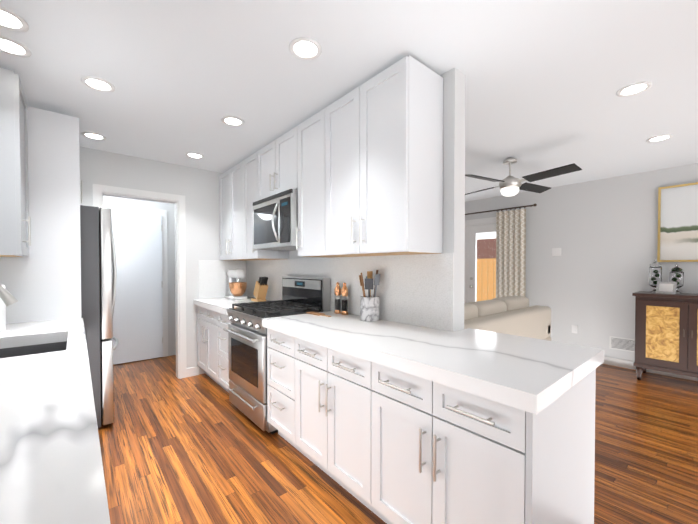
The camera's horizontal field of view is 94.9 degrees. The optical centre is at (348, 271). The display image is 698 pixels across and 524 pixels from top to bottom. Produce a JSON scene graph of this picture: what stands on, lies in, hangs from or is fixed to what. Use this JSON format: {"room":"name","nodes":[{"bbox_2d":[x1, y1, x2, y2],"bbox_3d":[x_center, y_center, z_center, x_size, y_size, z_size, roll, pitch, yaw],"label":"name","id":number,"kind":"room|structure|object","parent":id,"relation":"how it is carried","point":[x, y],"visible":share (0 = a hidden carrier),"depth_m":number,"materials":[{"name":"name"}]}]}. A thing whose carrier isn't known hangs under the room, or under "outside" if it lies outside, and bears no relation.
{"room":"kitchen","nodes":[
{"label":"kitchen","id":0,"kind":"room"},
{"bbox_2d":[0,67,30,256],"bbox_3d":[-2.232,-0.638,1.951,0.361,1.080,0.438,-1,1,-40],"label":"upper cabinet","id":1,"kind":"object","parent":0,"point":[15,229],"visible":1,"depth_m":1.88,"materials":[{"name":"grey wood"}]},
{"bbox_2d":[112,210,162,364],"bbox_3d":[-2.964,0.209,4.300,0.816,2.035,0.127,-1,1,-40],"label":"hall door","id":2,"kind":"structure","parent":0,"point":[138,322],"depth_m":4.39,"materials":[{"name":"white wood"}]},
{"bbox_2d":[79,146,221,373],"bbox_3d":[-2.291,0.010,3.527,2.310,2.480,0.120,-1,1,-40],"label":"wall","id":3,"kind":"structure","parent":0,"point":[200,187],"depth_m":3.80,"materials":[{"name":"white paint"}]},
{"bbox_2d":[93,184,186,378],"bbox_3d":[-2.276,0.185,3.532,0.845,2.130,0.136,-1,1,-40],"label":"door frame","id":4,"kind":"structure","parent":3,"relation":"attached to","point":[101,191],"depth_m":3.64,"materials":[{"name":"white wood"}]},
{"bbox_2d":[0,0,697,201],"bbox_3d":[1.324,-1.220,2.107,6.240,0.020,9.840,-1,1,-40],"label":"ceiling","id":5,"kind":"structure","parent":0,"point":[546,81],"depth_m":1.92,"materials":[{"name":"white paint"}]},
{"bbox_2d":[0,6,28,31],"bbox_3d":[-1.636,-1.197,1.514,0.176,0.009,0.176,-1,1,-40],"label":"recessed light","id":6,"kind":"object","parent":5,"relation":"in","point":[11,20],"visible":1,"depth_m":1.53,"materials":[{"name":"white"}]},
{"bbox_2d":[0,35,31,57],"bbox_3d":[-1.815,-1.200,1.708,0.176,0.009,0.176,-1,1,-40],"label":"recessed light","id":7,"kind":"object","parent":5,"relation":"in","point":[9,46],"visible":1,"depth_m":1.72,"materials":[{"name":"white"}]},
{"bbox_2d":[81,132,105,139],"bbox_3d":[-2.294,-1.217,2.882,0.176,0.009,0.176,-1,1,-40],"label":"recessed light","id":8,"kind":"object","parent":5,"relation":"in","point":[94,136],"visible":0.98,"depth_m":2.88,"materials":[{"name":"white"}]},
{"bbox_2d":[81,76,114,91],"bbox_3d":[-1.616,-1.205,2.067,0.176,0.009,0.176,-1,1,-40],"label":"recessed light","id":9,"kind":"object","parent":5,"relation":"in","point":[97,84],"visible":1,"depth_m":2.06,"materials":[{"name":"white plastic"}]},
{"bbox_2d":[186,152,203,158],"bbox_3d":[-1.629,-1.224,3.387,0.176,0.009,0.176,-1,1,-40],"label":"recessed light","id":10,"kind":"object","parent":5,"relation":"in","point":[195,155],"visible":1,"depth_m":3.38,"materials":[{"name":"white"}]},
{"bbox_2d":[221,116,243,125],"bbox_3d":[-0.938,-1.212,2.589,0.176,0.009,0.176,-1,1,-40],"label":"recessed light","id":11,"kind":"object","parent":5,"relation":"in","point":[231,120],"visible":1,"depth_m":2.58,"materials":[{"name":"white plastic"}]},
{"bbox_2d":[289,37,321,59],"bbox_3d":[-0.235,-1.200,1.732,0.176,0.009,0.176,-1,1,-40],"label":"recessed light","id":12,"kind":"object","parent":5,"relation":"in","point":[303,48],"visible":1,"depth_m":1.73,"materials":[{"name":"white"}]},
{"bbox_2d":[465,157,581,196],"bbox_3d":[1.744,-1.024,3.473,1.040,0.412,1.040,0,1,16],"label":"ceiling fan","id":13,"kind":"object","parent":5,"relation":"hanging from","point":[509,185],"visible":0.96,"depth_m":3.38,"materials":[{"name":"silver metal"}]},
{"bbox_2d":[617,81,651,96],"bbox_3d":[1.887,-1.206,2.122,0.176,0.009,0.176,-1,1,-40],"label":"recessed light","id":14,"kind":"object","parent":5,"relation":"in","point":[634,88],"visible":1,"depth_m":2.11,"materials":[{"name":"white plastic"}]},
{"bbox_2d":[646,134,672,141],"bbox_3d":[2.841,-1.217,2.934,0.176,0.009,0.176,-1,1,-40],"label":"recessed light","id":15,"kind":"object","parent":5,"relation":"in","point":[658,138],"visible":0.98,"depth_m":2.93,"materials":[{"name":"white plastic"}]},
{"bbox_2d":[248,68,470,331],"bbox_3d":[-0.790,0.008,3.669,0.120,2.480,4.510,-1,1,-40],"label":"wall","id":16,"kind":"structure","parent":0,"point":[455,207],"depth_m":1.94,"materials":[{"name":"white paint"}]},
{"bbox_2d":[219,163,270,260],"bbox_3d":[-1.225,-0.672,3.805,0.346,1.066,0.815,-1,1,-40],"label":"upper cabinet","id":17,"kind":"object","parent":16,"relation":"attached to","point":[228,180],"depth_m":3.73,"materials":[{"name":"white wood"}]},
{"bbox_2d":[239,153,288,258],"bbox_3d":[-0.903,-0.666,3.426,0.346,1.066,0.417,-1,1,-40],"label":"upper cabinet","id":18,"kind":"object","parent":16,"relation":"attached to","point":[247,166],"depth_m":3.36,"materials":[{"name":"white wood"}]},
{"bbox_2d":[255,127,294,201],"bbox_3d":[-0.526,-0.933,2.980,0.346,0.520,0.745,-1,1,-40],"label":"upper cabinet","id":19,"kind":"object","parent":16,"relation":"attached to","point":[275,162],"depth_m":2.85,"materials":[{"name":"white wood"}]},
{"bbox_2d":[253,189,297,250],"bbox_3d":[-0.573,-0.440,2.947,0.468,0.455,0.732,-1,1,-40],"label":"microwave","id":20,"kind":"object","parent":19,"relation":"attached to","point":[275,220],"visible":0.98,"depth_m":2.74,"materials":[{"name":"silver metal"}]},
{"bbox_2d":[295,112,318,256],"bbox_3d":[-0.143,-0.653,2.534,0.346,1.066,0.437,-1,1,-40],"label":"upper cabinet","id":21,"kind":"object","parent":16,"relation":"attached to","point":[307,132],"depth_m":2.49,"materials":[{"name":"white wood"}]},
{"bbox_2d":[198,253,453,331],"bbox_3d":[-0.594,0.109,2.885,0.600,0.470,3.060,-1,1,-40],"label":"backsplash","id":22,"kind":"structure","parent":16,"relation":"attached to","point":[416,289],"depth_m":2.36,"materials":[{"name":"white tile"}]},
{"bbox_2d":[319,55,442,257],"bbox_3d":[0.182,-0.648,2.152,0.346,1.066,0.804,-1,1,-40],"label":"upper cabinet","id":23,"kind":"object","parent":16,"relation":"attached to","point":[360,168],"depth_m":1.91,"materials":[{"name":"white wood"}]},
{"bbox_2d":[98,355,697,523],"bbox_3d":[1.324,1.300,2.144,6.240,0.060,9.840,-1,1,-40],"label":"floor","id":24,"kind":"structure","parent":0,"point":[200,449],"depth_m":2.16,"materials":[{"name":"brown wood"}]},
{"bbox_2d":[0,106,82,323],"bbox_3d":[-2.569,0.053,2.586,0.659,2.420,0.946,-1,1,-40],"label":"tall cabinet","id":25,"kind":"object","parent":24,"relation":"on","point":[41,281],"visible":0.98,"depth_m":2.31,"materials":[{"name":"white wood"}]},
{"bbox_2d":[80,205,118,427],"bbox_3d":[-2.479,0.374,2.683,0.883,1.775,0.870,-1,1,-40],"label":"fridge","id":26,"kind":"object","parent":24,"relation":"on","point":[98,264],"visible":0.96,"depth_m":2.54,"materials":[{"name":"grey metal"}]},
{"bbox_2d":[196,306,211,378],"bbox_3d":[-1.353,0.819,3.769,0.616,0.854,0.736,-1,1,-40],"label":"base cabinet","id":27,"kind":"object","parent":24,"relation":"on","point":[204,320],"depth_m":3.60,"materials":[{"name":"white wood"}]},
{"bbox_2d":[193,296,603,414],"bbox_3d":[-0.327,0.378,2.660,0.830,0.060,3.736,-1,1,-40],"label":"countertop","id":28,"kind":"structure","parent":27,"relation":"on","point":[533,375],"depth_m":1.45,"materials":[{"name":"stone"}]},
{"bbox_2d":[224,269,246,299],"bbox_3d":[-1.373,0.150,3.899,0.212,0.360,0.326,-1,1,-40],"label":"stand mixer","id":29,"kind":"object","parent":28,"relation":"on","point":[237,288],"visible":1,"depth_m":3.80,"materials":[{"name":"white metal"}]},
{"bbox_2d":[251,277,267,301],"bbox_3d":[-0.994,0.195,3.587,0.100,0.279,0.251,-1,1,-40],"label":"knife block","id":30,"kind":"object","parent":28,"relation":"on","point":[260,290],"visible":0.98,"depth_m":3.54,"materials":[{"name":"brown wood"}]},
{"bbox_2d":[306,311,330,316],"bbox_3d":[-0.239,0.343,2.579,0.070,0.012,0.290,-1,1,-40],"label":"spoon rest","id":31,"kind":"object","parent":28,"relation":"on","point":[316,313],"visible":1,"depth_m":2.58,"materials":[{"name":"brown wood"}]},
{"bbox_2d":[334,282,340,313],"bbox_3d":[-0.093,0.217,2.668,0.060,0.262,0.060,-1,1,-40],"label":"grinder","id":32,"kind":"object","parent":28,"relation":"on","point":[337,291],"visible":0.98,"depth_m":2.65,"materials":[{"name":"orange metal"}]},
{"bbox_2d":[341,282,347,314],"bbox_3d":[-0.035,0.218,2.599,0.060,0.262,0.060,-1,1,-40],"label":"grinder","id":33,"kind":"object","parent":28,"relation":"on","point":[344,291],"visible":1,"depth_m":2.58,"materials":[{"name":"orange metal"}]},
{"bbox_2d":[359,270,380,320],"bbox_3d":[0.146,0.170,2.338,0.154,0.365,0.163,-1,1,-40],"label":"utensil crock","id":34,"kind":"object","parent":28,"relation":"on","point":[369,307],"visible":1,"depth_m":2.28,"materials":[{"name":"stone"}]},
{"bbox_2d":[212,311,232,392],"bbox_3d":[-1.012,0.825,3.368,0.616,0.854,0.437,-1,1,-40],"label":"base cabinet","id":35,"kind":"object","parent":24,"relation":"on","point":[220,366],"depth_m":3.24,"materials":[{"name":"white wood"}]},
{"bbox_2d":[223,276,329,433],"bbox_3d":[-0.668,0.657,2.882,0.697,1.205,0.732,-1,1,-40],"label":"range","id":36,"kind":"object","parent":24,"relation":"on","point":[247,349],"visible":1,"depth_m":2.73,"materials":[{"name":"silver metal"}]},
{"bbox_2d":[267,328,291,444],"bbox_3d":[-0.236,0.838,2.456,0.616,0.854,0.466,-1,1,-40],"label":"base cabinet","id":37,"kind":"object","parent":24,"relation":"on","point":[279,349],"depth_m":2.29,"materials":[{"name":"white wood"}]},
{"bbox_2d":[292,336,359,500],"bbox_3d":[0.129,0.845,2.027,0.616,0.854,0.779,-1,1,-40],"label":"base cabinet","id":38,"kind":"object","parent":24,"relation":"on","point":[325,381],"depth_m":1.85,"materials":[{"name":"white wood"}]},
{"bbox_2d":[360,358,587,523],"bbox_3d":[0.554,0.852,1.528,0.616,0.854,0.770,-1,1,-40],"label":"base cabinet","id":39,"kind":"object","parent":24,"relation":"on","point":[387,445],"depth_m":1.26,"materials":[{"name":"white wood"}]},
{"bbox_2d":[464,296,550,340],"bbox_3d":[1.371,0.782,3.679,2.370,0.930,0.970,-1,1,-40],"label":"sofa","id":40,"kind":"object","parent":24,"relation":"on","point":[515,315],"visible":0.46,"depth_m":3.47,"materials":[{"name":"beige fabric"}]},
{"bbox_2d":[632,291,697,379],"bbox_3d":[3.988,0.754,3.214,0.485,1.000,1.680,-1,1,-40],"label":"sideboard","id":41,"kind":"object","parent":24,"relation":"on","point":[666,332],"visible":1,"depth_m":3.50,"materials":[{"name":"brown wood"}]},
{"bbox_2d":[649,259,661,292],"bbox_3d":[3.583,0.049,3.746,0.112,0.395,0.112,-1,1,-40],"label":"glass jar","id":42,"kind":"object","parent":41,"relation":"on","point":[655,271],"visible":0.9,"depth_m":3.72,"materials":[{"name":"white"}]},
{"bbox_2d":[656,281,676,293],"bbox_3d":[3.527,0.180,3.561,0.035,0.135,0.170,0,1,-20],"label":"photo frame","id":43,"kind":"object","parent":41,"relation":"on","point":[662,287],"visible":0.93,"depth_m":3.55,"materials":[{"name":"white"}]},
{"bbox_2d":[669,264,683,293],"bbox_3d":[3.724,0.080,3.643,0.118,0.335,0.118,-1,1,-40],"label":"glass jar","id":44,"kind":"object","parent":41,"relation":"on","point":[676,273],"visible":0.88,"depth_m":3.60,"materials":[{"name":"white"}]},
{"bbox_3d":[-0.903,0.866,0.637,0.654,0.852,4.200,-1,1,-40],"label":"base cabinet","id":45,"kind":"object","parent":24,"relation":"on","visible":0},
{"bbox_2d":[0,318,109,523],"bbox_3d":[-0.905,0.525,0.628,0.646,0.294,4.198,-1,1,-40],"label":"countertop","id":46,"kind":"structure","parent":45,"relation":"on","point":[51,468],"depth_m":0.76,"materials":[{"name":"stone"}]},
{"bbox_2d":[0,285,9,334],"bbox_3d":[-2.065,0.205,1.845,0.150,0.310,0.150,-1,1,-40],"label":"faucet","id":47,"kind":"object","parent":46,"relation":"on","point":[3,330],"visible":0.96,"depth_m":1.86,"materials":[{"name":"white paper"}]},
{"bbox_2d":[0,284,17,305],"bbox_3d":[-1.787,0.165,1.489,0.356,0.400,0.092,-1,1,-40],"label":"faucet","id":48,"kind":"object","parent":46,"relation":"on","point":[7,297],"visible":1,"depth_m":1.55,"materials":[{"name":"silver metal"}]},
{"bbox_2d":[471,163,697,360],"bbox_3d":[3.655,0.001,4.108,0.120,2.480,9.840,-1,1,-40],"label":"wall","id":49,"kind":"structure","parent":0,"point":[602,234],"depth_m":4.36,"materials":[{"name":"white paint"}]},
{"bbox_2d":[464,221,495,302],"bbox_3d":[2.174,0.181,5.832,0.146,2.070,1.620,-1,1,-40],"label":"french door","id":50,"kind":"structure","parent":49,"relation":"in","point":[470,273],"depth_m":5.74,"materials":[{"name":"white"}]},
{"bbox_2d":[465,217,495,224],"bbox_3d":[2.132,0.147,5.795,0.016,2.140,1.760,-1,1,-40],"label":"door frame","id":51,"kind":"structure","parent":49,"relation":"attached to","point":[483,220],"depth_m":5.58,"materials":[{"name":"white wood"}]},
{"bbox_2d":[465,203,536,297],"bbox_3d":[2.072,0.072,5.777,0.129,2.229,2.408,-1,1,-40],"label":"curtain","id":52,"kind":"object","parent":49,"relation":"attached to","point":[511,252],"visible":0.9,"depth_m":5.11,"materials":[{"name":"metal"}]},
{"bbox_2d":[552,248,560,255],"bbox_3d":[3.053,-0.288,4.712,0.008,0.116,0.120,-1,1,-40],"label":"switch plate","id":53,"kind":"object","parent":49,"relation":"attached to","point":[556,251],"visible":1,"depth_m":4.71,"materials":[{"name":"white plastic"}]},
{"bbox_2d":[572,325,576,332],"bbox_3d":[3.204,0.817,4.551,0.008,0.116,0.070,-1,1,-40],"label":"electrical outlet plate","id":54,"kind":"object","parent":49,"relation":"attached to","point":[574,328],"visible":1,"depth_m":4.55,"materials":[{"name":"white plastic"}]},
{"bbox_2d":[609,336,634,351],"bbox_3d":[3.568,0.940,4.123,0.009,0.170,0.340,-1,1,-40],"label":"air vent","id":55,"kind":"object","parent":49,"relation":"in","point":[622,344],"visible":0.62,"depth_m":4.15,"materials":[{"name":"white metal"}]},
{"bbox_2d":[602,356,697,380],"bbox_3d":[4.710,1.211,2.781,0.015,0.100,6.185,-1,1,-40],"label":"baseboard","id":56,"kind":"structure","parent":49,"relation":"attached to","point":[628,364],"depth_m":4.09,"materials":[{"name":"white wood"}]},
{"bbox_2d":[657,182,697,261],"bbox_3d":[4.137,-0.556,3.404,0.042,0.895,1.235,-1,1,-40],"label":"painting","id":57,"kind":"object","parent":49,"relation":"attached to","point":[677,223],"visible":0.97,"depth_m":3.74,"materials":[{"name":"white paint"}]},
{"label":"outside","id":58,"kind":"structure","parent":0,"visible":0},
{"bbox_2d":[477,232,495,300],"bbox_3d":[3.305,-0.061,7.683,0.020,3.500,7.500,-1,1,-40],"label":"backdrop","id":59,"kind":"structure","parent":58,"point":[485,268],"depth_m":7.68,"materials":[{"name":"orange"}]}
]}

